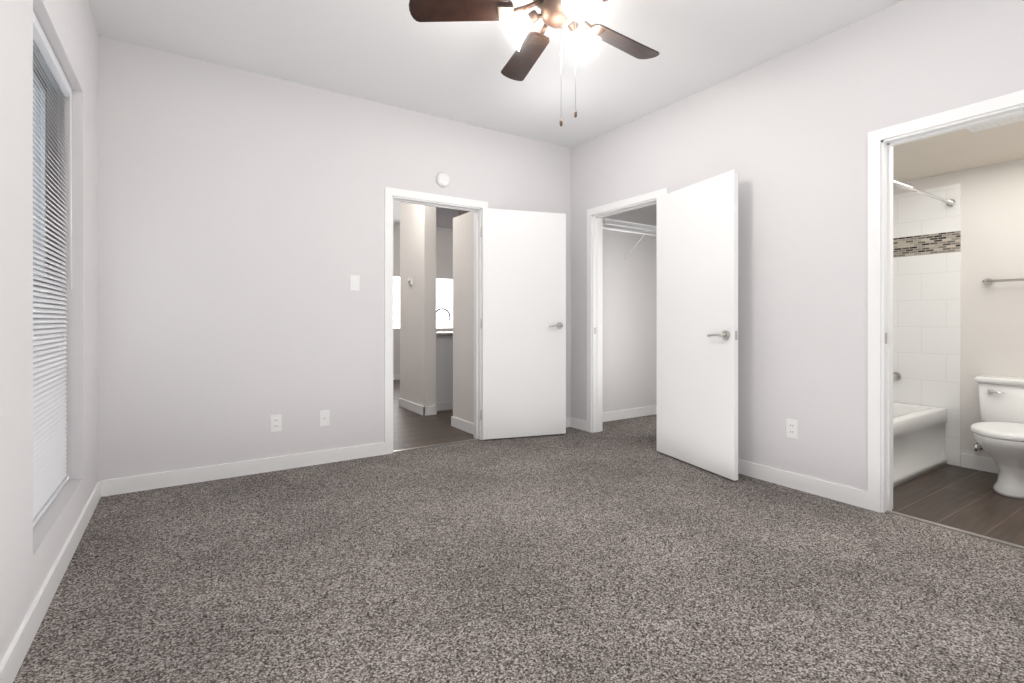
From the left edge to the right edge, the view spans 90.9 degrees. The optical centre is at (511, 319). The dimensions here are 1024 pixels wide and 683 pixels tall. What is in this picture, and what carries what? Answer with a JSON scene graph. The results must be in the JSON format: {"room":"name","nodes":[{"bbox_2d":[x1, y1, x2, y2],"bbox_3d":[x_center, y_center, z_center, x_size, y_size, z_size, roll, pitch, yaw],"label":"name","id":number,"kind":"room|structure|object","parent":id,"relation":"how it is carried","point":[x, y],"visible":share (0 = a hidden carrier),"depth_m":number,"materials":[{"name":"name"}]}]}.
{"room":"empty bedroom","nodes":[
{"label":"empty bedroom","id":0,"kind":"room"},
{"bbox_2d":[0,0,97,662],"bbox_3d":[-1.283,-0.320,1.003,0.200,2.740,4.620,0,0,-33],"label":"wall","id":1,"kind":"structure","parent":0,"point":[29,553],"depth_m":1.79,"materials":[{"name":"white paint"}]},
{"bbox_2d":[33,63,46,312],"bbox_3d":[-2.021,-0.175,2.038,0.040,1.950,1.000,0,0,-33],"label":"window","id":2,"kind":"structure","parent":1,"relation":"in","point":[39,159],"depth_m":2.41,"materials":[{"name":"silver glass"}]},
{"bbox_2d":[0,480,103,682],"bbox_3d":[-1.227,1.002,1.111,0.013,0.095,4.500,0,0,-33],"label":"baseboard","id":3,"kind":"structure","parent":1,"relation":"attached to","point":[14,656],"depth_m":1.79,"materials":[{"name":"white wood"}]},
{"bbox_2d":[33,11,71,526],"bbox_3d":[-1.942,-0.178,2.090,0.059,1.933,0.970,0,0,-33],"label":"window blinds","id":4,"kind":"object","parent":1,"relation":"attached to","point":[50,477],"visible":0.62,"depth_m":2.18,"materials":[{"name":"white plastic"}]},
{"bbox_2d":[98,36,656,480],"bbox_3d":[-0.385,-0.320,4.412,5.420,2.740,0.120,0,0,-33],"label":"wall","id":5,"kind":"structure","parent":0,"point":[240,227],"depth_m":3.47,"materials":[{"name":"white paint"}]},
{"bbox_2d":[104,442,384,495],"bbox_3d":[-1.712,1.002,3.472,1.710,0.095,0.013,0,0,-33],"label":"baseboard","id":6,"kind":"structure","parent":5,"relation":"attached to","point":[130,484],"depth_m":3.37,"materials":[{"name":"white wood"}]},
{"bbox_2d":[271,414,281,431],"bbox_3d":[-1.646,0.720,3.517,0.070,0.116,0.008,0,0,-33],"label":"electrical outlet","id":7,"kind":"object","parent":5,"relation":"attached to","point":[276,422],"visible":1,"depth_m":3.52,"materials":[{"name":"white plastic"}]},
{"bbox_2d":[320,410,329,426],"bbox_3d":[-1.373,0.720,3.693,0.070,0.116,0.011,0,0,-33],"label":"outlet","id":8,"kind":"object","parent":5,"relation":"attached to","point":[324,417],"visible":1,"depth_m":3.69,"materials":[{"name":"white plastic"}]},
{"bbox_2d":[350,275,358,290],"bbox_3d":[-1.189,-0.280,3.814,0.070,0.116,0.008,0,0,-33],"label":"switch plate","id":9,"kind":"object","parent":5,"relation":"attached to","point":[354,282],"visible":1,"depth_m":3.81,"materials":[{"name":"white plastic"}]},
{"bbox_2d":[384,187,487,453],"bbox_3d":[-0.641,0.005,4.246,0.930,2.090,0.144,0,0,-33],"label":"door frame","id":10,"kind":"structure","parent":5,"relation":"attached to","point":[391,195],"depth_m":4.08,"materials":[{"name":"white wood"}]},
{"bbox_2d":[393,438,478,451],"bbox_3d":[-0.626,1.048,4.223,0.786,0.005,0.025,0,0,-33],"label":"trim","id":11,"kind":"structure","parent":5,"relation":"attached to","point":[477,438],"depth_m":4.20,"materials":[{"name":"silver metal"}]},
{"bbox_2d":[436,172,449,187],"bbox_3d":[-0.569,-1.170,4.200,0.124,0.124,0.036,0,0,-33],"label":"smoke detector","id":12,"kind":"object","parent":5,"relation":"attached to","point":[443,179],"visible":0.98,"depth_m":4.18,"materials":[{"name":"white plastic"}]},
{"bbox_2d":[481,208,565,439],"bbox_3d":[0.126,0.033,4.494,0.772,2.010,0.289,0,0,-33],"label":"hall door","id":13,"kind":"structure","parent":5,"relation":"in","point":[523,323],"depth_m":4.49,"materials":[{"name":"white wood"}]},
{"bbox_2d":[566,417,575,427],"bbox_3d":[0.183,1.002,4.703,0.950,0.095,0.013,0,0,-33],"label":"baseboard","id":14,"kind":"structure","parent":5,"relation":"attached to","point":[570,421],"depth_m":4.93,"materials":[{"name":"white wood"}]},
{"bbox_2d":[602,218,656,258],"bbox_3d":[1.345,-0.801,5.243,1.340,0.309,0.361,0,0,-33],"label":"closet shelf","id":15,"kind":"object","parent":5,"relation":"attached to","point":[631,228],"visible":0.58,"depth_m":5.04,"materials":[{"name":"white metal"}]},
{"bbox_2d":[603,405,656,421],"bbox_3d":[1.236,1.002,5.385,1.320,0.095,0.013,0,0,-33],"label":"baseboard","id":16,"kind":"structure","parent":5,"relation":"attached to","point":[628,413],"depth_m":5.38,"materials":[{"name":"white wood"}]},
{"bbox_2d":[393,224,452,373],"bbox_3d":[-2.358,-0.320,8.735,4.260,2.740,0.120,0,0,-33],"label":"wall","id":17,"kind":"structure","parent":0,"point":[444,254],"depth_m":9.30,"materials":[{"name":"white paint"}]},
{"bbox_2d":[393,374,399,379],"bbox_3d":[-2.309,1.002,8.688,3.990,0.095,0.013,0,0,-33],"label":"baseboard","id":18,"kind":"structure","parent":17,"relation":"attached to","point":[395,376],"depth_m":8.86,"materials":[{"name":"white wood"}]},
{"bbox_2d":[393,277,452,327],"bbox_3d":[-2.114,-0.500,8.983,2.900,1.500,0.010,0,0,-33],"label":"window far glow","id":19,"kind":"object","parent":17,"relation":"attached to","point":[444,293],"visible":0.14,"depth_m":9.48,"materials":[{"name":"white"}]},
{"bbox_2d":[393,380,474,450],"bbox_3d":[-1.053,1.080,6.726,4.020,0.060,4.670,0,0,-33],"label":"floor","id":20,"kind":"structure","parent":0,"point":[411,429],"depth_m":4.83,"materials":[{"name":"brown wood"}]},
{"bbox_2d":[436,332,452,410],"bbox_3d":[-0.067,0.600,6.658,2.420,0.900,0.620,0,0,-33],"label":"kitchen island","id":21,"kind":"object","parent":20,"relation":"on","point":[444,370],"depth_m":5.88,"materials":[{"name":"white"}]},
{"bbox_2d":[436,308,450,331],"bbox_3d":[-0.895,0.001,6.115,0.257,0.296,0.182,0,0,-33],"label":"faucet","id":22,"kind":"object","parent":21,"relation":"on","point":[437,310],"visible":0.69,"depth_m":6.11,"materials":[{"name":"silver metal"}]},
{"bbox_2d":[400,202,473,423],"bbox_3d":[-0.781,-0.320,5.389,0.140,2.740,1.950,0,0,-33],"label":"wall","id":23,"kind":"structure","parent":0,"point":[418,309],"depth_m":5.57,"materials":[{"name":"white paint"}]},
{"bbox_2d":[408,278,412,284],"bbox_3d":[-1.187,-0.450,5.859,0.027,0.080,0.100,0,0,-33],"label":"thermostat","id":24,"kind":"object","parent":23,"relation":"attached to","point":[410,281],"visible":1,"depth_m":5.82,"materials":[{"name":"white plastic"}]},
{"bbox_2d":[399,398,425,415],"bbox_3d":[-1.172,1.002,5.850,0.013,0.095,0.776,0,0,-33],"label":"baseboard","id":25,"kind":"structure","parent":23,"relation":"attached to","point":[416,408],"depth_m":5.80,"materials":[{"name":"white wood"}]},
{"bbox_2d":[451,416,473,434],"bbox_3d":[-0.449,1.002,4.773,0.013,0.095,0.553,0,0,-33],"label":"baseboard","id":26,"kind":"structure","parent":23,"relation":"attached to","point":[463,425],"depth_m":4.80,"materials":[{"name":"white wood"}]},
{"bbox_2d":[436,207,457,230],"bbox_3d":[0.274,-1.380,6.133,2.440,0.620,0.970,0,0,-33],"label":"wall","id":27,"kind":"structure","parent":0,"point":[444,218],"depth_m":5.89,"materials":[{"name":"white paint"}]},
{"bbox_2d":[88,0,903,223],"bbox_3d":[-0.353,-1.750,4.528,5.600,0.120,9.520,0,0,-33],"label":"ceiling","id":28,"kind":"structure","parent":0,"point":[392,53],"depth_m":3.15,"materials":[{"name":"white paint"}]},
{"bbox_2d":[409,0,658,126],"bbox_3d":[0.239,-1.285,2.324,1.263,0.810,1.294,0,0,-33],"label":"fan","id":29,"kind":"object","parent":28,"relation":"hanging from","point":[532,46],"visible":1,"depth_m":2.31,"materials":[{"name":"brown wood"}]},
{"bbox_2d":[13,414,1023,682],"bbox_3d":[0.898,1.080,2.509,5.100,0.060,4.530,0,0,-33],"label":"floor","id":30,"kind":"structure","parent":0,"point":[619,552],"depth_m":2.02,"materials":[{"name":"grey carpet"}]},
{"bbox_2d":[571,0,1023,490],"bbox_3d":[1.887,-0.320,3.062,0.120,2.740,4.620,0,0,-33],"label":"wall","id":31,"kind":"structure","parent":0,"point":[785,135],"depth_m":3.08,"materials":[{"name":"white paint"}]},
{"bbox_2d":[587,188,667,432],"bbox_3d":[1.021,0.005,4.395,0.144,2.090,0.940,0,0,-33],"label":"door frame","id":32,"kind":"structure","parent":31,"relation":"attached to","point":[595,215],"depth_m":4.71,"materials":[{"name":"white wood"}]},
{"bbox_2d":[657,170,738,480],"bbox_3d":[1.293,0.033,3.622,0.256,2.010,0.795,0,0,-33],"label":"closet door","id":33,"kind":"structure","parent":31,"relation":"in","point":[697,325],"depth_m":3.55,"materials":[{"name":"white wood"}]},
{"bbox_2d":[786,419,797,438],"bbox_3d":[1.752,0.680,3.153,0.008,0.116,0.070,0,0,-33],"label":"electrical outlet","id":34,"kind":"object","parent":31,"relation":"attached to","point":[791,428],"visible":1,"depth_m":3.15,"materials":[{"name":"white plastic"}]},
{"bbox_2d":[738,459,867,508],"bbox_3d":[1.600,1.002,3.382,0.013,0.095,1.390,0,0,-33],"label":"baseboard","id":35,"kind":"structure","parent":31,"relation":"attached to","point":[841,493],"depth_m":3.07,"materials":[{"name":"white wood"}]},
{"bbox_2d":[868,90,1023,512],"bbox_3d":[2.274,0.005,2.466,0.144,2.090,0.880,0,0,-33],"label":"door frame","id":36,"kind":"structure","parent":31,"relation":"attached to","point":[882,142],"depth_m":2.76,"materials":[{"name":"white wood"}]},
{"bbox_2d":[886,510,1023,549],"bbox_3d":[2.258,1.047,2.455,0.030,0.006,0.736,0,0,-33],"label":"trim","id":37,"kind":"structure","parent":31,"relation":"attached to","point":[960,530],"depth_m":2.50,"materials":[{"name":"silver metal"}]},
{"bbox_2d":[892,464,1023,545],"bbox_3d":[2.724,1.080,3.057,1.440,0.060,2.060,0,0,-33],"label":"floor","id":38,"kind":"structure","parent":0,"point":[965,499],"depth_m":2.88,"materials":[{"name":"brown wood"}]},
{"bbox_2d":[893,402,946,486],"bbox_3d":[2.407,0.845,3.620,1.340,0.410,0.750,0,0,-33],"label":"tub","id":39,"kind":"object","parent":38,"relation":"on","point":[918,440],"visible":0.21,"depth_m":3.43,"materials":[{"name":"white ceramic"}]},
{"bbox_2d":[971,375,1023,498],"bbox_3d":[3.111,0.715,3.124,0.719,0.670,0.559,0,0,-33],"label":"toilet","id":40,"kind":"object","parent":38,"relation":"on","point":[998,432],"visible":1,"depth_m":3.09,"materials":[{"name":"white ceramic"}]},
{"bbox_2d":[893,159,1023,458],"bbox_3d":[2.938,-0.320,4.161,0.120,2.740,3.920,0,0,-33],"label":"wall","id":41,"kind":"structure","parent":0,"point":[992,248],"depth_m":3.49,"materials":[{"name":"white paint"}]},
{"bbox_2d":[961,453,998,473],"bbox_3d":[3.543,1.002,3.108,0.013,0.095,1.195,0,0,-33],"label":"baseboard","id":42,"kind":"structure","parent":41,"relation":"attached to","point":[979,463],"depth_m":3.51,"materials":[{"name":"white wood"}]},
{"bbox_2d":[982,278,1023,284],"bbox_3d":[3.435,-0.265,3.220,0.070,0.048,0.648,0,0,-33],"label":"towel rail","id":43,"kind":"object","parent":41,"relation":"attached to","point":[988,281],"visible":1,"depth_m":3.40,"materials":[{"name":"silver metal"}]},
{"bbox_2d":[893,120,1023,181],"bbox_3d":[2.758,-1.120,3.079,1.360,0.100,2.060,0,0,-33],"label":"ceiling","id":44,"kind":"structure","parent":0,"point":[957,150],"depth_m":3.20,"materials":[{"name":"beige paint"}]},
{"bbox_2d":[966,114,1023,131],"bbox_3d":[2.556,-1.062,2.638,0.300,0.016,0.300,0,0,-33],"label":"ceiling vent","id":45,"kind":"object","parent":44,"relation":"in","point":[1014,119],"visible":0.35,"depth_m":2.71,"materials":[{"name":"white plastic"}]},
{"bbox_3d":[2.164,-0.320,3.993,1.360,2.740,0.120,0,0,-33],"label":"wall","id":46,"kind":"structure","parent":0,"visible":0},
{"bbox_2d":[893,183,960,465],"bbox_3d":[2.996,0.035,3.955,0.007,2.030,0.810,0,0,-33],"label":"tiled wall","id":47,"kind":"structure","parent":46,"relation":"attached to","point":[926,298],"depth_m":3.74,"materials":[{"name":"white tile"}]},
{"bbox_2d":[893,372,900,380],"bbox_3d":[2.947,0.444,3.905,0.130,0.077,0.070,0,0,-33],"label":"tub spout","id":48,"kind":"object","parent":47,"relation":"attached to","point":[896,376],"visible":0.44,"depth_m":3.91,"materials":[{"name":"silver metal"}]},
{"bbox_2d":[893,180,955,205],"bbox_3d":[2.622,-0.850,3.288,1.345,0.052,0.052,0,0,-33],"label":"shower rail","id":49,"kind":"object","parent":47,"relation":"attached to","point":[950,202],"visible":0.58,"depth_m":3.37,"materials":[{"name":"silver metal"}]}
]}

